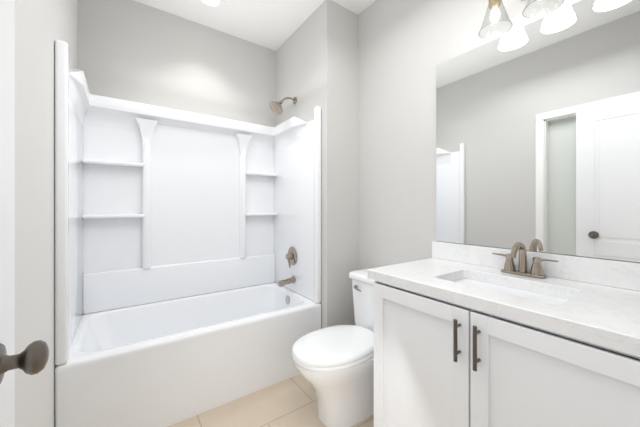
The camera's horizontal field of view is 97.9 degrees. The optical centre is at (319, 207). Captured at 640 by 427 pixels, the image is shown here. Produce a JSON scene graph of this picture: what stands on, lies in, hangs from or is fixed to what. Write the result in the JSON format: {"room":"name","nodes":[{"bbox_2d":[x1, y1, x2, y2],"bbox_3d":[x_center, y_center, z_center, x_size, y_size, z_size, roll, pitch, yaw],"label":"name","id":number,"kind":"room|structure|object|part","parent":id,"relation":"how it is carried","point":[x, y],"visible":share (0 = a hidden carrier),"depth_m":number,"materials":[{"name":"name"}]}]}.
{"room":"bathroom","nodes":[
{"label":"bathroom","id":0,"kind":"room"},
{"bbox_2d":[134,0,375,50],"bbox_3d":[-0.162,-1.580,1.341,2.036,0.060,2.860,0,0,-35],"label":"ceiling","id":1,"kind":"structure","parent":0,"point":[275,25],"depth_m":2.23,"materials":[{"name":"white paint"}]},
{"bbox_2d":[199,0,222,7],"bbox_3d":[-0.811,-1.544,2.058,0.184,0.012,0.184,0,0,-35],"label":"trim","id":2,"kind":"structure","parent":1,"relation":"attached to","point":[220,3],"depth_m":2.11,"materials":[{"name":"white paint"}]},
{"bbox_2d":[203,0,218,4],"bbox_3d":[-0.811,-1.546,2.058,0.124,0.001,0.124,0,0,-35],"label":"recessed light","id":3,"kind":"object","parent":2,"relation":"attached to","point":[213,2],"visible":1,"depth_m":2.09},
{"bbox_2d":[168,374,373,426],"bbox_3d":[-0.162,1.220,1.341,2.036,0.060,2.860,0,0,-35],"label":"floor","id":4,"kind":"structure","parent":0,"point":[290,402],"depth_m":1.63,"materials":[{"name":"tile"}]},
{"bbox_2d":[55,40,320,426],"bbox_3d":[-0.817,0.211,2.001,1.481,1.958,0.783,0,0,-35],"label":"tub","id":5,"kind":"object","parent":4,"relation":"on","point":[187,265],"visible":1,"depth_m":2.03,"materials":[{"name":"white plastic"}]},
{"bbox_2d":[292,268,373,426],"bbox_3d":[0.194,0.817,1.671,0.773,0.746,0.472,0,0,-35],"label":"toilet","id":6,"kind":"object","parent":4,"relation":"on","point":[334,365],"visible":0.62,"depth_m":1.51,"materials":[{"name":"white ceramic"}]},
{"bbox_3d":[0.107,0.783,1.609,0.560,0.060,0.380,0,0,-35],"label":"seat","id":7,"kind":"part","parent":6,"relation":"part of","materials":[{"name":"white plastic"}]},
{"bbox_3d":[0.250,0.535,1.861,0.026,0.029,0.080,0,0,-35],"label":"handle","id":8,"kind":"part","parent":6,"relation":"part of","materials":[{"name":"silver metal"}]},
{"bbox_2d":[368,241,639,426],"bbox_3d":[0.763,0.669,1.066,0.594,1.041,1.103,0,0,-35],"label":"bathroom vanity","id":9,"kind":"object","parent":4,"relation":"on","point":[516,335],"visible":1,"depth_m":0.97,"materials":[{"name":"white paint"}]},
{"bbox_3d":[0.502,0.463,0.953,0.039,0.145,0.079,0,0,-35],"label":"handle","id":10,"kind":"part","parent":9,"relation":"part of","materials":[{"name":"grey metal"}]},
{"bbox_2d":[15,0,639,426],"bbox_3d":[-0.162,-0.180,1.341,2.036,2.740,2.860,0,0,-35],"label":"wall","id":11,"kind":"structure","parent":0,"point":[365,80],"depth_m":2.01,"materials":[{"name":"grey paint"}]},
{"bbox_2d":[0,0,48,426],"bbox_3d":[-0.325,0.171,0.163,0.155,2.022,0.760,0,0,-35],"label":"door","id":12,"kind":"structure","parent":11,"relation":"in","point":[32,358],"depth_m":0.45,"materials":[{"name":"white paint"}]},
{"bbox_3d":[-0.480,0.225,0.384,0.155,0.064,0.064,0,0,-35],"label":"knob","id":13,"kind":"part","parent":12,"relation":"part of","materials":[{"name":"grey metal"}]},
{"bbox_2d":[269,97,296,114],"bbox_3d":[-0.316,-0.882,2.369,0.238,0.180,0.132,0,0,-35],"label":"shower head","id":14,"kind":"object","parent":11,"relation":"attached to","point":[276,107],"visible":1,"depth_m":2.34},
{"bbox_2d":[478,0,563,38],"bbox_3d":[0.944,-0.953,1.175,0.172,0.225,0.500,0,0,-35],"label":"sconce","id":15,"kind":"object","parent":11,"relation":"attached to","point":[496,22],"visible":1,"depth_m":1.27,"materials":[{"name":"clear glass"}]},
{"bbox_2d":[436,0,639,261],"bbox_3d":[1.009,-0.327,1.226,0.006,1.047,1.082,0,0,-35],"label":"mirror","id":16,"kind":"object","parent":11,"relation":"attached to","point":[538,135],"visible":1,"depth_m":1.23,"materials":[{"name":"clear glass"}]}
]}

